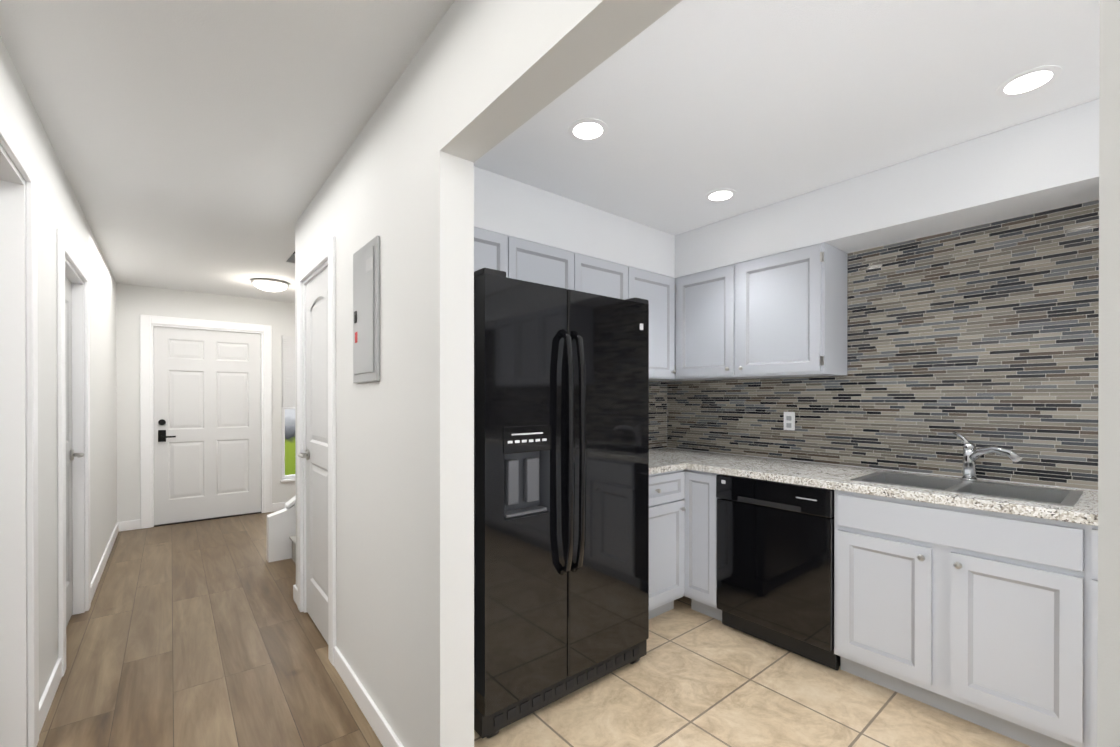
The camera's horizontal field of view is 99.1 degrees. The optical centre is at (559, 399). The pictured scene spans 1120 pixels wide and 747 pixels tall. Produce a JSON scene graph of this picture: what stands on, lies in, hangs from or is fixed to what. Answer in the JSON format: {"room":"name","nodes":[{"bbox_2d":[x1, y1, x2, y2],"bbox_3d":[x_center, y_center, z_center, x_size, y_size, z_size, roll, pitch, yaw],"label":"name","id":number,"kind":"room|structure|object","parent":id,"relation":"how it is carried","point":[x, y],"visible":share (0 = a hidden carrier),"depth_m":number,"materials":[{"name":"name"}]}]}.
{"room":"hallway beside kitchen","nodes":[
{"label":"hallway beside kitchen","id":0,"kind":"room"},
{"bbox_2d":[0,36,116,746],"bbox_3d":[-1.677,0.084,1.318,0.115,2.440,8.584,0,0,-39],"label":"wall","id":1,"kind":"structure","parent":0,"point":[58,206],"depth_m":2.17,"materials":[{"name":"white paint"}]},
{"bbox_2d":[0,107,38,746],"bbox_3d":[-1.659,0.213,1.312,0.133,2.182,1.214,0,0,-39],"label":"door frame","id":2,"kind":"structure","parent":1,"relation":"attached to","point":[19,650],"depth_m":1.72,"materials":[{"name":"white wood"}]},
{"bbox_2d":[39,658,61,734],"bbox_3d":[-2.170,1.254,2.027,0.013,0.095,0.534,0,0,-39],"label":"baseboard","id":3,"kind":"structure","parent":1,"relation":"attached to","point":[48,695],"depth_m":2.02,"materials":[{"name":"white wood"}]},
{"bbox_2d":[57,228,90,676],"bbox_3d":[-2.693,0.249,2.579,0.133,2.102,0.984,0,0,-39],"label":"door frame","id":4,"kind":"structure","parent":1,"relation":"attached to","point":[80,287],"depth_m":2.89,"materials":[{"name":"white wood"}]},
{"bbox_2d":[65,276,83,626],"bbox_3d":[-2.683,0.293,2.586,0.097,1.990,0.780,0,0,-39],"label":"door","id":5,"kind":"structure","parent":1,"relation":"in","point":[70,454],"depth_m":2.79,"materials":[{"name":"grey wood"}]},
{"bbox_2d":[91,522,119,600],"bbox_3d":[-3.651,1.249,3.843,0.013,0.095,2.181,0,0,-39],"label":"baseboard","id":6,"kind":"structure","parent":1,"relation":"attached to","point":[94,583],"depth_m":3.64,"materials":[{"name":"white wood"}]},
{"bbox_2d":[116,283,295,528],"bbox_3d":[-4.024,0.072,5.017,6.350,2.440,0.115,0,0,-39],"label":"wall","id":7,"kind":"structure","parent":0,"point":[134,303],"depth_m":4.86,"materials":[{"name":"white paint"}]},
{"bbox_2d":[140,315,271,528],"bbox_3d":[-3.800,0.218,5.188,1.139,2.147,0.133,0,0,-39],"label":"door frame","id":8,"kind":"structure","parent":7,"relation":"attached to","point":[147,322],"depth_m":4.90,"materials":[{"name":"white wood"}]},
{"bbox_2d":[153,326,260,524],"bbox_3d":[-3.776,0.263,5.172,0.949,2.035,0.106,0,0,-39],"label":"front door","id":9,"kind":"structure","parent":7,"relation":"in","point":[207,423],"depth_m":5.15,"materials":[{"name":"white wood"}]},
{"bbox_2d":[154,512,260,526],"bbox_3d":[-3.805,1.286,5.199,0.935,0.011,0.114,0,0,-39],"label":"trim","id":10,"kind":"structure","parent":7,"relation":"attached to","point":[206,519],"depth_m":5.13,"materials":[{"name":"black"}]},
{"bbox_2d":[272,502,285,511],"bbox_3d":[-2.791,1.242,5.943,1.372,0.095,0.013,0,0,-39],"label":"baseboard","id":11,"kind":"structure","parent":7,"relation":"attached to","point":[275,506],"depth_m":5.55,"materials":[{"name":"white wood"}]},
{"bbox_2d":[280,380,295,481],"bbox_3d":[-2.980,0.103,5.826,0.770,1.705,0.110,0,0,-39],"label":"window","id":12,"kind":"structure","parent":7,"relation":"in","point":[285,478],"depth_m":5.61,"materials":[{"name":"white"}]},
{"bbox_2d":[282,336,294,406],"bbox_3d":[-2.973,-0.333,5.816,0.720,0.832,0.024,0,0,-39],"label":"window blind","id":13,"kind":"object","parent":12,"relation":"attached to","point":[288,361],"visible":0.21,"depth_m":5.62,"materials":[{"name":"white"}]},
{"bbox_2d":[36,511,382,746],"bbox_3d":[-1.566,1.333,1.412,5.600,0.060,8.984,0,0,-39],"label":"floor","id":14,"kind":"structure","parent":0,"point":[205,633],"depth_m":2.42,"materials":[{"name":"brown wood"}]},
{"bbox_2d":[289,535,295,563],"bbox_3d":[-1.089,0.630,4.202,2.133,1.330,0.902,0,0,-39],"label":"stairs","id":15,"kind":"structure","parent":14,"relation":"on","point":[292,539],"depth_m":3.81,"materials":[{"name":"white wood"}]},
{"bbox_2d":[267,495,295,561],"bbox_3d":[-1.466,0.262,4.553,2.273,2.064,0.105,0,0,-39],"label":"wall","id":16,"kind":"structure","parent":0,"point":[281,526],"depth_m":3.87,"materials":[{"name":"white paint"}]},
{"bbox_2d":[295,0,681,746],"bbox_3d":[-0.579,0.082,1.796,0.115,2.440,3.463,0,0,-39],"label":"wall","id":17,"kind":"structure","parent":0,"point":[399,183],"depth_m":1.52,"materials":[{"name":"white paint"}]},
{"bbox_2d":[298,266,327,643],"bbox_3d":[-1.357,0.293,2.657,0.097,1.990,0.642,0,0,-39],"label":"closet door","id":18,"kind":"structure","parent":17,"relation":"in","point":[315,454],"depth_m":2.70,"materials":[{"name":"white wood"}]},
{"bbox_2d":[297,236,335,665],"bbox_3d":[-1.322,0.249,2.693,0.133,2.102,0.834,0,0,-39],"label":"door frame","id":19,"kind":"structure","parent":17,"relation":"attached to","point":[327,252],"depth_m":2.47,"materials":[{"name":"white wood"}]},
{"bbox_2d":[353,236,379,382],"bbox_3d":[-0.801,-0.353,1.957,0.022,0.560,0.310,0,0,-39],"label":"panel","id":20,"kind":"object","parent":17,"relation":"attached to","point":[366,312],"visible":0.98,"depth_m":1.91,"materials":[{"name":"grey metal"}]},
{"bbox_2d":[334,646,403,746],"bbox_3d":[-0.733,1.254,1.888,0.013,0.095,1.162,0,0,-39],"label":"baseboard","id":21,"kind":"structure","parent":17,"relation":"attached to","point":[380,726],"depth_m":1.95,"materials":[{"name":"white wood"}]},
{"bbox_2d":[0,0,1099,302],"bbox_3d":[-1.275,-1.177,1.642,6.350,0.080,8.984,0,0,-39],"label":"ceiling","id":22,"kind":"structure","parent":0,"point":[753,104],"depth_m":1.83,"materials":[{"name":"white paint"}]},
{"bbox_2d":[251,278,288,291],"bbox_3d":[-2.819,-1.102,4.651,0.320,0.086,0.320,0,0,-39],"label":"light","id":23,"kind":"object","parent":22,"relation":"attached to","point":[270,285],"visible":1,"depth_m":4.56,"materials":[{"name":"white glass"}]},
{"bbox_2d":[568,118,607,140],"bbox_3d":[0.118,-1.135,2.014,0.170,0.004,0.170,0,0,-39],"label":"recessed light","id":24,"kind":"object","parent":22,"relation":"in","point":[588,129],"visible":1,"depth_m":2.00,"materials":[{"name":"white plastic"}]},
{"bbox_2d":[705,189,736,201],"bbox_3d":[0.894,-1.137,2.660,0.170,0.004,0.170,0,0,-39],"label":"recessed light","id":25,"kind":"object","parent":22,"relation":"in","point":[718,195],"visible":1,"depth_m":2.65,"materials":[{"name":"white plastic"}]},
{"bbox_2d":[996,65,1061,96],"bbox_3d":[1.672,-1.135,1.707,0.170,0.004,0.170,0,0,-39],"label":"recessed light","id":26,"kind":"object","parent":22,"relation":"in","point":[1029,81],"visible":1,"depth_m":1.70,"materials":[{"name":"white plastic"}]},
{"bbox_2d":[474,596,1030,746],"bbox_3d":[1.508,1.334,1.250,2.540,0.060,4.848,0,0,-39],"label":"floor","id":27,"kind":"structure","parent":0,"point":[692,678],"depth_m":2.02,"materials":[{"name":"beige tile"}]},
{"bbox_2d":[474,268,648,738],"bbox_3d":[-0.152,0.403,2.350,0.930,1.794,0.896,0,0,-39],"label":"fridge","id":28,"kind":"object","parent":27,"relation":"on","point":[561,492],"visible":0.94,"depth_m":1.97,"materials":[{"name":"black metal"}]},
{"bbox_2d":[649,470,685,618],"bbox_3d":[0.361,0.859,2.942,0.573,0.880,0.650,0,0,-39],"label":"base cabinet","id":29,"kind":"object","parent":27,"relation":"on","point":[667,508],"visible":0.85,"depth_m":2.80,"materials":[{"name":"grey paint"}]},
{"bbox_2d":[649,456,684,474],"bbox_3d":[0.343,0.398,2.931,0.540,0.038,0.629,0,0,-39],"label":"countertop","id":30,"kind":"structure","parent":29,"relation":"on","point":[657,464],"depth_m":2.83,"materials":[{"name":"grey stone"}]},
{"bbox_2d":[683,469,721,620],"bbox_3d":[1.056,0.859,3.007,0.615,0.880,0.236,0,0,-39],"label":"base cabinet","id":31,"kind":"object","parent":27,"relation":"on","point":[700,498],"depth_m":2.82,"materials":[{"name":"grey paint"}]},
{"bbox_2d":[716,474,840,670],"bbox_3d":[1.308,0.862,2.664,0.606,0.876,0.605,0,0,-39],"label":"dishwasher","id":32,"kind":"object","parent":27,"relation":"on","point":[775,563],"visible":0.81,"depth_m":2.44,"materials":[{"name":"black metal"}]},
{"bbox_2d":[1075,523,1097,746],"bbox_3d":[2.275,0.863,1.512,0.615,0.880,0.806,0,0,-39],"label":"base cabinet","id":33,"kind":"object","parent":27,"relation":"on","point":[1086,536],"depth_m":1.63,"materials":[{"name":"grey paint"}]},
{"bbox_2d":[649,448,1097,525],"bbox_3d":[2.040,0.401,1.774,0.629,0.038,4.567,0,0,-39],"label":"countertop","id":34,"kind":"structure","parent":33,"relation":"on","point":[1084,510],"depth_m":2.26,"materials":[{"name":"grey stone"}]},
{"bbox_2d":[850,471,1082,506],"bbox_3d":[1.765,0.474,2.115,0.439,0.193,0.721,0,0,-39],"label":"sink","id":35,"kind":"object","parent":34,"relation":"in","point":[1052,496],"visible":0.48,"depth_m":2.13,"materials":[{"name":"silver metal"}]},
{"bbox_2d":[953,431,1021,480],"bbox_3d":[1.931,0.263,2.171,0.144,0.227,0.258,0,0,-39],"label":"chrome faucet","id":36,"kind":"object","parent":34,"relation":"on","point":[971,455],"visible":1,"depth_m":2.22,"materials":[{"name":"silver metal"}]},
{"bbox_2d":[474,99,1098,277],"bbox_3d":[1.407,-0.988,1.253,2.282,0.294,4.588,0,0,-39],"label":"soffit","id":37,"kind":"structure","parent":0,"point":[1047,162],"depth_m":2.32,"materials":[{"name":"white paint"}]},
{"bbox_2d":[673,199,1098,490],"bbox_3d":[2.337,0.082,2.014,0.115,2.440,4.590,0,0,-39],"label":"wall","id":38,"kind":"structure","parent":0,"point":[918,472],"depth_m":2.46,"materials":[{"name":"grey tile"}]},
{"bbox_2d":[677,242,847,380],"bbox_3d":[1.227,-0.493,3.020,0.325,0.702,0.958,0,0,-39],"label":"upper cabinet","id":39,"kind":"object","parent":38,"relation":"attached to","point":[782,315],"depth_m":2.80,"materials":[{"name":"grey paint"}]},
{"bbox_2d":[667,200,1098,489],"bbox_3d":[2.295,-0.231,1.979,0.008,1.223,4.588,0,0,-39],"label":"backsplash","id":40,"kind":"structure","parent":38,"relation":"attached to","point":[982,335],"depth_m":2.38,"materials":[{"name":"tile"}]},
{"bbox_2d":[784,412,794,429],"bbox_3d":[1.440,0.133,3.002,0.008,0.115,0.070,0,0,-39],"label":"outlet","id":41,"kind":"object","parent":40,"relation":"attached to","point":[789,420],"visible":1,"depth_m":3.00,"materials":[{"name":"white plastic"}]},
{"bbox_2d":[1097,0,1119,746],"bbox_3d":[1.222,0.089,-0.413,0.115,2.440,2.237,0,0,-39],"label":"wall","id":42,"kind":"structure","parent":0,"point":[1108,708],"depth_m":0.41,"materials":[{"name":"white paint"}]},
{"bbox_3d":[-0.034,0.078,3.116,2.398,2.440,0.115,0,0,-39],"label":"wall","id":43,"kind":"structure","parent":0,"visible":0},
{"bbox_2d":[474,227,513,278],"bbox_3d":[-0.592,-0.684,2.370,0.586,0.317,0.325,0,0,-39],"label":"upper cabinet","id":44,"kind":"object","parent":43,"relation":"attached to","point":[492,250],"depth_m":2.38,"materials":[{"name":"grey paint"}]},
{"bbox_2d":[514,237,577,290],"bbox_3d":[-0.193,-0.685,2.696,0.445,0.317,0.325,0,0,-39],"label":"upper cabinet","id":45,"kind":"object","parent":43,"relation":"attached to","point":[519,259],"depth_m":2.59,"materials":[{"name":"grey paint"}]},
{"bbox_2d":[578,254,629,299],"bbox_3d":[0.153,-0.685,2.977,0.446,0.317,0.325,0,0,-39],"label":"upper cabinet","id":46,"kind":"object","parent":43,"relation":"attached to","point":[597,276],"depth_m":2.87,"materials":[{"name":"grey paint"}]},
{"bbox_2d":[630,267,675,379],"bbox_3d":[0.516,-0.494,3.274,0.491,0.702,0.325,0,0,-39],"label":"upper cabinet","id":47,"kind":"object","parent":43,"relation":"attached to","point":[659,289],"depth_m":3.20,"materials":[{"name":"grey paint"}]},
{"bbox_2d":[649,381,666,449],"bbox_3d":[0.391,-0.235,3.382,1.148,1.223,0.008,0,0,-39],"label":"backsplash","id":48,"kind":"structure","parent":43,"relation":"attached to","point":[657,414],"depth_m":3.67,"materials":[{"name":"tile"}]},
{"label":"outside","id":49,"kind":"structure","parent":0,"visible":0},
{"bbox_2d":[153,331,295,474],"bbox_3d":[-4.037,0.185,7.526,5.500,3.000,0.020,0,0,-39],"label":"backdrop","id":50,"kind":"structure","parent":49,"point":[290,457],"depth_m":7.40,"materials":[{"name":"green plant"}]}
]}

